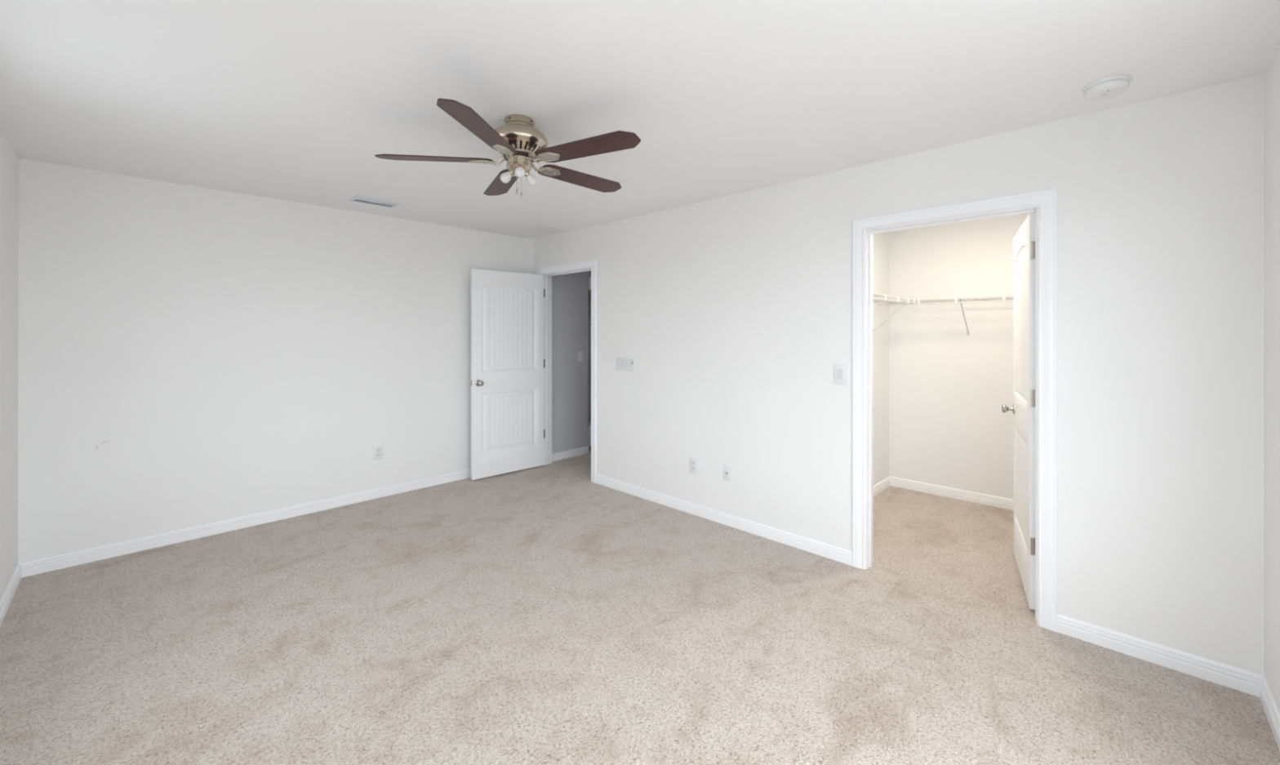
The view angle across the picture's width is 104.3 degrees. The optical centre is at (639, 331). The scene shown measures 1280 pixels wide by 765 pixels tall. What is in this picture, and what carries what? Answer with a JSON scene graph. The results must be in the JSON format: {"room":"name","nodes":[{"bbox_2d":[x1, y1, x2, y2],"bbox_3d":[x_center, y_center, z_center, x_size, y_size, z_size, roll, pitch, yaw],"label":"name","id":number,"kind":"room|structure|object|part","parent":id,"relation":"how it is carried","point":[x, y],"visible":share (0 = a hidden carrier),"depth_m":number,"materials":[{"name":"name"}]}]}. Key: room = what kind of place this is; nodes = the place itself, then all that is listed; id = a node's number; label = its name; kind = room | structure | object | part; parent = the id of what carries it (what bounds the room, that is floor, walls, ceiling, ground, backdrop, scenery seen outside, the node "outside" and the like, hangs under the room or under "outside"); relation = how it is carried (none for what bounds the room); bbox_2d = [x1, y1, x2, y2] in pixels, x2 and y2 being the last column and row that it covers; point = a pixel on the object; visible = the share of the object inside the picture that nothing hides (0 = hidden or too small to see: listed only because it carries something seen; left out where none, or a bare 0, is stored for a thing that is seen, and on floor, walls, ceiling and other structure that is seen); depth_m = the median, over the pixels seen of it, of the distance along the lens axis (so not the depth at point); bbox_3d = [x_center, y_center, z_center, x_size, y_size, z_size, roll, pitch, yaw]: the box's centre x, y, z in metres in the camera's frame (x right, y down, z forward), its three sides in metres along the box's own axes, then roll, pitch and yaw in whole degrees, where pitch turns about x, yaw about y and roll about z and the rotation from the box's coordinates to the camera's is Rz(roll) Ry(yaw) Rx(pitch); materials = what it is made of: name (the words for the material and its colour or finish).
{"room":"empty bedroom","nodes":[
{"label":"empty bedroom","id":0,"kind":"room"},
{"bbox_2d":[0,129,17,600],"bbox_3d":[-1.820,0.209,1.068,5.125,2.440,0.115,0,0,44],"label":"wall","id":1,"kind":"structure","parent":0,"point":[8,158],"depth_m":2.66,"materials":[{"name":"paint"}]},
{"bbox_2d":[0,563,21,626],"bbox_3d":[-1.816,1.387,1.154,5.010,0.083,0.013,0,0,44],"label":"baseboard","id":2,"kind":"structure","parent":1,"relation":"attached to","point":[7,597],"depth_m":2.63,"materials":[{"name":"white paint"}]},
{"bbox_2d":[17,158,534,563],"bbox_3d":[-2.467,0.209,4.162,0.116,2.440,3.655,0,0,44],"label":"wall","id":3,"kind":"structure","parent":0,"point":[189,356],"depth_m":3.54,"materials":[{"name":"paint"}]},
{"bbox_2d":[19,468,471,577],"bbox_3d":[-2.381,1.387,4.159,0.013,0.083,3.540,0,0,44],"label":"baseboard","id":4,"kind":"structure","parent":3,"relation":"attached to","point":[32,567],"depth_m":3.52,"materials":[{"name":"white paint"}]},
{"bbox_2d":[373,444,382,460],"bbox_3d":[-2.259,1.037,4.289,0.008,0.124,0.076,0,0,44],"label":"wall outlet","id":5,"kind":"object","parent":3,"relation":"attached to","point":[378,449],"visible":1,"depth_m":4.29,"materials":[{"name":"white plastic"}]},
{"bbox_2d":[551,271,587,453],"bbox_3d":[-0.849,0.209,5.699,0.100,2.440,0.575,0,0,44],"label":"wall","id":6,"kind":"structure","parent":0,"point":[569,291],"depth_m":5.66,"materials":[{"name":"paint"}]},
{"bbox_2d":[551,445,588,461],"bbox_3d":[-0.808,1.387,5.660,0.013,0.083,0.575,0,0,44],"label":"baseboard","id":7,"kind":"structure","parent":6,"relation":"attached to","point":[581,451],"depth_m":5.66,"materials":[{"name":"white paint"}]},
{"bbox_2d":[578,351,583,361],"bbox_3d":[-0.684,0.284,5.789,0.012,0.120,0.076,0,0,44],"label":"light switch","id":8,"kind":"object","parent":6,"relation":"attached to","point":[580,353],"visible":1,"depth_m":5.79,"materials":[{"name":"white plastic"}]},
{"bbox_2d":[587,271,591,421],"bbox_3d":[-0.076,0.209,6.221,2.680,2.440,2.400,0,0,44],"label":"wall","id":9,"kind":"structure","parent":0,"point":[588,272],"depth_m":6.38,"materials":[{"name":"paint"}]},
{"bbox_2d":[0,451,1279,764],"bbox_3d":[-0.093,1.489,3.611,6.360,0.120,6.340,0,0,44],"label":"floor","id":10,"kind":"structure","parent":0,"point":[549,614],"depth_m":2.24,"materials":[{"name":"carpet"}]},
{"bbox_2d":[0,0,1279,239],"bbox_3d":[-0.093,-1.071,3.611,6.360,0.120,6.340,0,0,44],"label":"ceiling","id":11,"kind":"structure","parent":0,"point":[292,100],"depth_m":2.00,"materials":[{"name":"paint"}]},
{"bbox_2d":[349,195,400,208],"bbox_3d":[-2.042,-1.004,3.837,0.190,0.013,0.310,0,0,44],"label":"ceiling vent","id":12,"kind":"object","parent":11,"relation":"in","point":[357,198],"visible":1,"depth_m":3.82,"materials":[{"name":"white metal"}]},
{"bbox_2d":[374,97,640,198],"bbox_3d":[-0.538,-0.826,2.407,1.244,0.371,1.188,0,0,44],"label":"ceiling fan","id":13,"kind":"object","parent":11,"relation":"hanging from","point":[519,143],"visible":1,"depth_m":2.28,"materials":[{"name":"brown wood"}]},
{"bbox_3d":[-0.958,-0.812,2.331,0.523,0.029,0.134,0,0,-6],"label":"blade","id":14,"kind":"part","parent":13,"relation":"part of","materials":[{"name":"brown wood"}]},
{"bbox_3d":[-0.637,-0.812,1.995,0.134,0.029,0.523,0,0,9],"label":"blade","id":15,"kind":"part","parent":13,"relation":"part of","materials":[{"name":"brown wood"}]},
{"bbox_3d":[-0.751,-0.812,2.716,0.134,0.029,0.523,0,0,-27],"label":"blade","id":16,"kind":"part","parent":13,"relation":"part of","materials":[{"name":"brown wood"}]},
{"bbox_2d":[500,170,515,183],"bbox_3d":[-0.635,-0.750,2.386,0.073,0.070,0.060,0,0,44],"label":"bulb","id":17,"kind":"object","parent":13,"relation":"attached to","point":[505,177],"depth_m":2.37,"materials":[{"name":"white glass"}]},
{"bbox_2d":[514,166,524,177],"bbox_3d":[-0.561,-0.750,2.316,0.074,0.070,0.059,0,0,44],"label":"bulb","id":18,"kind":"object","parent":13,"relation":"attached to","point":[519,171],"depth_m":2.29,"materials":[{"name":"white glass"}]},
{"bbox_2d":[524,172,537,185],"bbox_3d":[-0.537,-0.750,2.416,0.048,0.070,0.078,0,0,44],"label":"bulb","id":19,"kind":"object","parent":13,"relation":"attached to","point":[531,180],"depth_m":2.41,"materials":[{"name":"white glass"}]},
{"bbox_3d":[-0.308,-0.812,2.647,0.134,0.029,0.523,0,0,45],"label":"blade","id":20,"kind":"part","parent":13,"relation":"part of","materials":[{"name":"brown wood"}]},
{"bbox_3d":[-0.238,-0.812,2.193,0.523,0.029,0.134,0,0,28],"label":"blade","id":21,"kind":"part","parent":13,"relation":"part of","materials":[{"name":"brown wood"}]},
{"bbox_2d":[523,225,568,235],"bbox_3d":[-0.934,-1.008,4.942,0.320,0.006,0.320,0,0,44],"label":"ceiling vent","id":22,"kind":"object","parent":11,"relation":"in","point":[542,229],"visible":1,"depth_m":4.93,"materials":[{"name":"white metal"}]},
{"bbox_2d":[1081,75,1132,100],"bbox_3d":[1.903,-0.988,2.029,0.150,0.046,0.150,0,0,44],"label":"smoke detector","id":23,"kind":"object","parent":11,"relation":"attached to","point":[1110,86],"visible":1,"depth_m":2.00,"materials":[{"name":"white plastic"}]},
{"bbox_2d":[873,231,889,485],"bbox_3d":[1.722,0.209,4.100,0.115,2.440,1.860,0,0,44],"label":"wall","id":24,"kind":"structure","parent":0,"point":[881,240],"depth_m":4.47,"materials":[{"name":"paint"}]},
{"bbox_2d":[873,475,890,496],"bbox_3d":[1.728,1.387,4.014,0.013,0.083,1.745,0,0,44],"label":"baseboard","id":25,"kind":"structure","parent":24,"relation":"attached to","point":[882,485],"depth_m":4.46,"materials":[{"name":"white paint"}]},
{"bbox_2d":[873,293,915,331],"bbox_3d":[1.843,-0.125,3.921,0.312,0.304,1.100,0,0,44],"label":"wire shelf","id":26,"kind":"object","parent":24,"relation":"attached to","point":[877,297],"visible":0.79,"depth_m":4.03,"materials":[{"name":"grey metal"}]},
{"bbox_2d":[534,74,1263,675],"bbox_3d":[0.684,0.209,3.731,5.240,2.440,0.115,0,0,44],"label":"wall","id":27,"kind":"structure","parent":0,"point":[733,313],"depth_m":2.32,"materials":[{"name":"paint"}]},
{"bbox_2d":[470,268,543,479],"bbox_3d":[-1.317,0.405,5.027,0.807,2.022,0.168,0,0,-41],"label":"door","id":28,"kind":"structure","parent":27,"relation":"in","point":[507,382],"depth_m":5.00,"materials":[{"name":"white paint"}]},
{"bbox_3d":[-1.534,0.491,4.770,0.054,0.054,0.060,0,0,-43],"label":"knob","id":29,"kind":"part","parent":28,"relation":"part of","materials":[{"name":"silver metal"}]},
{"bbox_2d":[537,259,596,483],"bbox_3d":[-0.713,0.371,5.087,0.957,2.116,0.151,0,0,44],"label":"door frame","id":30,"kind":"structure","parent":27,"relation":"attached to","point":[588,265],"depth_m":5.10,"materials":[{"name":"white paint"}]},
{"bbox_2d":[616,356,629,371],"bbox_3d":[-0.154,0.288,4.456,0.168,0.124,0.012,0,0,44],"label":"light switch","id":31,"kind":"object","parent":27,"relation":"attached to","point":[622,363],"visible":1,"depth_m":4.45,"materials":[{"name":"white plastic"}]},
{"bbox_2d":[631,359,635,370],"bbox_3d":[-0.060,0.287,4.357,0.048,0.104,0.024,0,0,44],"label":"remote","id":32,"kind":"object","parent":27,"relation":"attached to","point":[633,361],"visible":1,"depth_m":4.34,"materials":[{"name":"white plastic"}]},
{"bbox_2d":[689,457,697,473],"bbox_3d":[0.420,1.046,3.901,0.074,0.120,0.008,0,0,44],"label":"wall outlet","id":33,"kind":"object","parent":27,"relation":"attached to","point":[693,461],"visible":1,"depth_m":3.90,"materials":[{"name":"white plastic"}]},
{"bbox_2d":[595,474,852,565],"bbox_3d":[0.444,1.387,3.875,2.393,0.083,0.013,0,0,44],"label":"baseboard","id":34,"kind":"structure","parent":27,"relation":"attached to","point":[837,553],"depth_m":3.61,"materials":[{"name":"white paint"}]},
{"bbox_2d":[723,463,731,481],"bbox_3d":[0.643,1.043,3.678,0.072,0.118,0.018,0,0,44],"label":"outlet","id":35,"kind":"object","parent":27,"relation":"attached to","point":[726,468],"visible":1,"depth_m":3.68,"materials":[{"name":"white plastic"}]},
{"bbox_2d":[834,364,847,385],"bbox_3d":[1.248,0.265,3.096,0.079,0.124,0.012,0,0,44],"label":"light switch","id":36,"kind":"object","parent":27,"relation":"attached to","point":[840,371],"visible":1,"depth_m":3.09,"materials":[{"name":"white plastic"}]},
{"bbox_2d":[852,187,1057,631],"bbox_3d":[1.692,0.371,2.754,0.959,2.116,0.151,0,0,44],"label":"door frame","id":37,"kind":"structure","parent":27,"relation":"attached to","point":[1043,203],"depth_m":2.51,"materials":[{"name":"white paint"}]},
{"bbox_2d":[1001,213,1035,609],"bbox_3d":[2.209,0.405,2.880,0.168,2.022,0.813,0,0,35],"label":"door","id":38,"kind":"structure","parent":27,"relation":"in","point":[1023,408],"depth_m":2.73,"materials":[{"name":"white paint"}]},
{"bbox_3d":[2.355,0.491,3.187,0.060,0.054,0.054,0,0,32],"label":"knob","id":39,"kind":"part","parent":38,"relation":"part of","materials":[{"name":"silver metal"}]},
{"bbox_2d":[1057,613,1262,697],"bbox_3d":[2.214,1.387,2.157,0.622,0.083,0.013,0,0,44],"label":"baseboard","id":40,"kind":"structure","parent":27,"relation":"attached to","point":[1244,681],"depth_m":2.13,"materials":[{"name":"white paint"}]},
{"bbox_2d":[889,212,1035,499],"bbox_3d":[2.999,0.209,4.077,1.750,2.440,0.115,0,0,44],"label":"wall","id":41,"kind":"structure","parent":0,"point":[949,387],"depth_m":4.29,"materials":[{"name":"paint"}]},
{"bbox_2d":[877,295,1013,335],"bbox_3d":[2.851,-0.125,3.925,1.750,0.304,0.312,0,0,44],"label":"wire shelf","id":42,"kind":"object","parent":41,"relation":"attached to","point":[1004,298],"visible":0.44,"depth_m":4.06,"materials":[{"name":"grey metal"}]},
{"bbox_2d":[889,475,1013,510],"bbox_3d":[2.954,1.387,4.031,1.750,0.083,0.013,0,0,44],"label":"baseboard","id":43,"kind":"structure","parent":41,"relation":"attached to","point":[988,500],"depth_m":4.27,"materials":[{"name":"white paint"}]},
{"bbox_2d":[1263,45,1279,713],"bbox_3d":[1.251,0.209,0.635,0.115,2.440,3.540,0,0,44],"label":"wall","id":44,"kind":"structure","parent":0,"point":[1272,74],"depth_m":1.84,"materials":[{"name":"paint"}]},
{"bbox_2d":[1259,675,1279,751],"bbox_3d":[1.205,1.387,0.680,0.013,0.083,3.540,0,0,44],"label":"baseboard","id":45,"kind":"structure","parent":44,"relation":"attached to","point":[1271,710],"depth_m":1.81,"materials":[{"name":"white paint"}]}
]}

